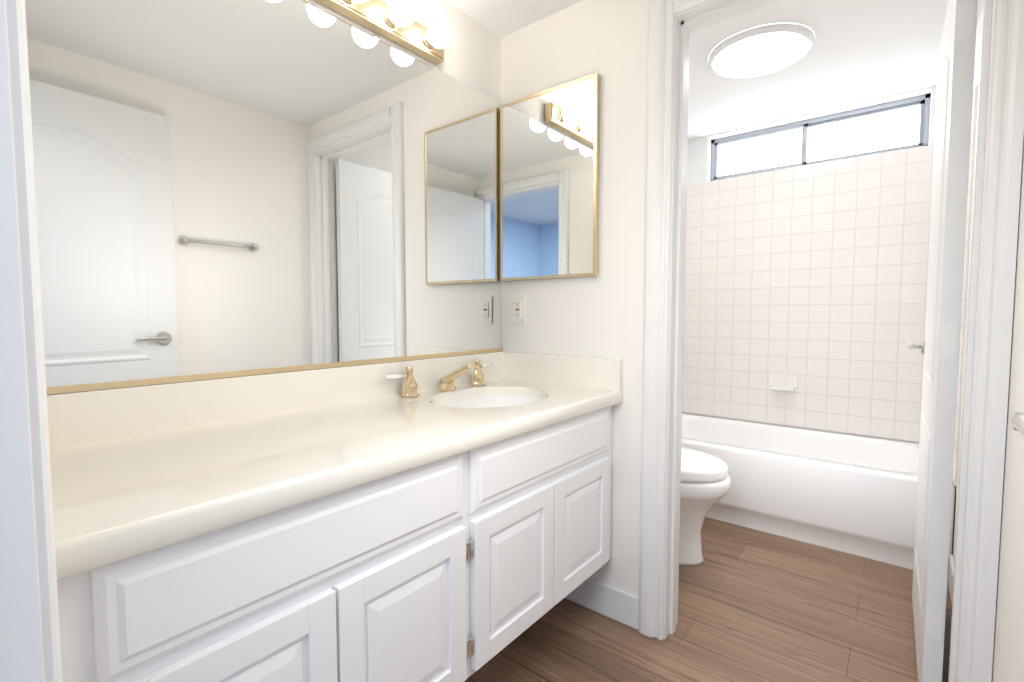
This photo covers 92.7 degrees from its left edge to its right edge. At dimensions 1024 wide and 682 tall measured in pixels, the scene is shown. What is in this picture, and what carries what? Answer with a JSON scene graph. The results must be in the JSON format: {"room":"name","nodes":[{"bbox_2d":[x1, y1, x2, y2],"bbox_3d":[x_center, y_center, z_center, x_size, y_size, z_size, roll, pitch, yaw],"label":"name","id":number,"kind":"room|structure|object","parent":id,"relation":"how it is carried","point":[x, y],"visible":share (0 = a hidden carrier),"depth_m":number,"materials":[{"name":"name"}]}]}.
{"room":"bathroom","nodes":[
{"label":"bathroom","id":0,"kind":"room"},
{"bbox_2d":[305,0,500,101],"bbox_3d":[0.026,-0.252,2.225,0.120,2.460,3.620,3,4,39],"label":"wall","id":1,"kind":"structure","parent":0,"point":[472,54],"depth_m":1.82,"materials":[{"name":"white paint"}]},
{"bbox_2d":[25,0,502,394],"bbox_3d":[-0.511,-0.434,1.439,0.010,1.022,1.492,3,4,39],"label":"mirror","id":2,"kind":"object","parent":1,"relation":"attached to","point":[229,188],"visible":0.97,"depth_m":1.24,"materials":[{"name":"clear glass"}]},
{"bbox_2d":[315,0,443,64],"bbox_3d":[-0.531,-0.992,1.342,0.060,0.082,0.921,3,4,39],"label":"vanity light bar","id":3,"kind":"object","parent":1,"relation":"attached to","point":[372,15],"visible":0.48,"depth_m":1.50,"materials":[{"name":"gold metal"}]},
{"bbox_2d":[353,0,451,48],"bbox_3d":[-0.478,-0.989,1.300,0.084,0.084,0.852,3,4,39],"label":"bulbs","id":4,"kind":"object","parent":3,"relation":"attached to","point":[401,13],"visible":1,"depth_m":1.48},
{"bbox_2d":[445,0,582,37],"bbox_3d":[0.072,-1.289,0.920,1.510,0.240,1.500,3,4,39],"label":"ceiling","id":5,"kind":"structure","parent":0,"point":[500,18],"depth_m":1.81,"materials":[{"name":"white paint"}]},
{"bbox_2d":[501,0,647,596],"bbox_3d":[0.580,-0.217,1.613,1.510,2.460,0.120,3,4,39],"label":"wall","id":6,"kind":"structure","parent":0,"point":[600,315],"depth_m":1.72,"materials":[{"name":"white paint"}]},
{"bbox_2d":[511,295,525,323],"bbox_3d":[0.025,-0.128,1.982,0.070,0.115,0.009,3,4,39],"label":"outlet","id":7,"kind":"object","parent":6,"relation":"attached to","point":[518,309],"visible":1,"depth_m":1.98,"materials":[{"name":"white plastic"}]},
{"bbox_2d":[500,73,599,280],"bbox_3d":[0.131,-0.591,1.861,0.442,0.702,0.022,3,4,39],"label":"mirrored medicine cabinet","id":8,"kind":"object","parent":6,"relation":"attached to","point":[549,178],"visible":1,"depth_m":1.83,"materials":[{"name":"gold metal"}]},
{"bbox_2d":[638,0,1023,681],"bbox_3d":[0.837,-0.005,1.418,0.760,2.060,0.122,3,4,39],"label":"door frame","id":9,"kind":"structure","parent":6,"relation":"in","point":[702,16],"depth_m":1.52,"materials":[{"name":"white paint"}]},
{"bbox_2d":[907,0,977,681],"bbox_3d":[1.340,-0.006,1.540,0.141,2.024,0.706,3,4,39],"label":"door","id":10,"kind":"structure","parent":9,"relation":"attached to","point":[938,346],"depth_m":1.29,"materials":[{"name":"white paint"}]},
{"bbox_2d":[565,578,638,629],"bbox_3d":[0.072,0.990,1.051,1.510,0.115,1.500,3,4,39],"label":"baseboard","id":11,"kind":"structure","parent":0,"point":[616,604],"depth_m":1.77,"materials":[{"name":"white paint"}]},
{"bbox_2d":[464,517,951,681],"bbox_3d":[-0.271,1.101,0.639,4.900,0.060,6.620,3,4,39],"label":"floor","id":12,"kind":"structure","parent":0,"point":[754,605],"depth_m":1.70,"materials":[{"name":"wood"}]},
{"bbox_2d":[57,406,611,681],"bbox_3d":[-0.304,0.636,1.334,0.536,0.790,1.494,3,4,39],"label":"bathroom vanity","id":13,"kind":"object","parent":12,"relation":"on","point":[462,567],"visible":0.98,"depth_m":0.95,"materials":[{"name":"white paint"}]},
{"bbox_2d":[47,351,621,581],"bbox_3d":[-0.298,0.234,1.305,0.555,0.294,1.494,3,4,39],"label":"countertop","id":14,"kind":"structure","parent":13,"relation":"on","point":[136,471],"depth_m":1.04,"materials":[{"name":"white stone"}]},
{"bbox_2d":[386,359,493,397],"bbox_3d":[-0.193,0.123,1.685,0.164,0.102,0.509,3,4,39],"label":"faucet","id":15,"kind":"object","parent":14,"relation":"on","point":[409,386],"visible":0.98,"depth_m":1.66,"materials":[{"name":"gold metal"}]},
{"bbox_2d":[679,447,730,565],"bbox_3d":[0.631,0.584,2.312,0.757,0.782,0.484,3,4,39],"label":"toilet","id":16,"kind":"object","parent":12,"relation":"on","point":[705,484],"visible":0.17,"depth_m":2.09,"materials":[{"name":"white ceramic"}]},
{"bbox_2d":[681,413,954,569],"bbox_3d":[1.472,0.749,2.779,1.502,0.398,0.775,3,4,39],"label":"bathtub","id":17,"kind":"object","parent":12,"relation":"on","point":[852,494],"visible":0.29,"depth_m":2.40,"materials":[{"name":"white ceramic"}]},
{"bbox_2d":[948,554,954,602],"bbox_3d":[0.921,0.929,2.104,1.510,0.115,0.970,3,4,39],"label":"door hinge","id":18,"kind":"object","parent":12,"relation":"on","point":[951,571],"visible":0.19,"depth_m":1.93,"materials":[{"name":"white paint"}]},
{"bbox_2d":[682,85,936,442],"bbox_3d":[1.758,-0.301,3.076,1.510,2.460,0.120,3,4,39],"label":"wall","id":19,"kind":"structure","parent":0,"point":[699,160],"depth_m":3.08,"materials":[{"name":"ceramic tile"},{"name":"grout"},{"name":"paint"}]},
{"bbox_2d":[682,145,933,441],"bbox_3d":[1.740,-0.266,3.055,1.510,1.594,0.078,3,4,39],"label":"tiled wall","id":20,"kind":"structure","parent":19,"relation":"attached to","point":[813,277],"depth_m":2.94,"materials":[{"name":"white tile"}]},
{"bbox_2d":[770,373,797,391],"bbox_3d":[1.684,0.260,3.036,0.152,0.104,0.068,3,4,39],"label":"soap dish","id":21,"kind":"object","parent":20,"relation":"attached to","point":[784,382],"visible":1,"depth_m":3.04,"materials":[{"name":"white ceramic"}]},
{"bbox_2d":[710,93,930,180],"bbox_3d":[1.819,-1.208,3.003,1.140,0.291,0.049,3,4,39],"label":"window","id":22,"kind":"structure","parent":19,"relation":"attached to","point":[901,124],"depth_m":2.95,"materials":[{"name":"glass"}]},
{"bbox_2d":[687,0,982,139],"bbox_3d":[1.169,-1.407,2.279,1.510,0.160,1.760,3,4,39],"label":"ceiling","id":23,"kind":"structure","parent":0,"point":[862,50],"depth_m":2.34,"materials":[{"name":"white paint"}]},
{"bbox_2d":[708,23,814,77],"bbox_3d":[1.127,-1.308,2.228,0.430,0.030,0.430,3,4,39],"label":"recessed light","id":24,"kind":"object","parent":23,"relation":"in","point":[761,50],"visible":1,"depth_m":2.17,"materials":[{"name":"white paint"}]},
{"bbox_2d":[948,0,1023,681],"bbox_3d":[1.296,-0.193,1.204,0.120,2.460,3.620,3,4,39],"label":"wall","id":25,"kind":"structure","parent":0,"point":[1008,658],"depth_m":1.04,"materials":[{"name":"white paint"}]},
{"bbox_2d":[953,85,977,486],"bbox_3d":[2.052,-0.218,2.246,0.008,1.590,0.780,3,4,39],"label":"door frame","id":26,"kind":"structure","parent":25,"relation":"attached to","point":[975,94],"depth_m":1.96,"materials":[{"name":"white wood"}]},
{"bbox_2d":[1011,412,1023,434],"bbox_3d":[0.390,0.067,0.270,0.082,2.024,0.769,3,4,39],"label":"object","id":27,"kind":"structure","parent":25,"relation":"attached to","point":[1017,421],"depth_m":0.53,"materials":[{"name":"silver metal"}]},
{"bbox_3d":[-0.440,-0.145,0.357,4.900,2.460,0.120,3,4,39],"label":"wall","id":28,"kind":"structure","parent":0,"visible":0},
{"bbox_2d":[0,0,44,681],"bbox_3d":[-0.187,0.067,0.165,0.810,2.060,0.122,3,4,39],"label":"entry door","id":29,"kind":"structure","parent":28,"relation":"in","point":[21,652],"depth_m":0.45,"materials":[{"name":"white paint"}]},
{"bbox_2d":[6,0,62,681],"bbox_3d":[-0.188,0.031,0.161,0.956,2.131,0.167,3,4,39],"label":"door frame","id":30,"kind":"structure","parent":28,"relation":"attached to","point":[26,201],"depth_m":0.46,"materials":[{"name":"white paint"}]}
]}

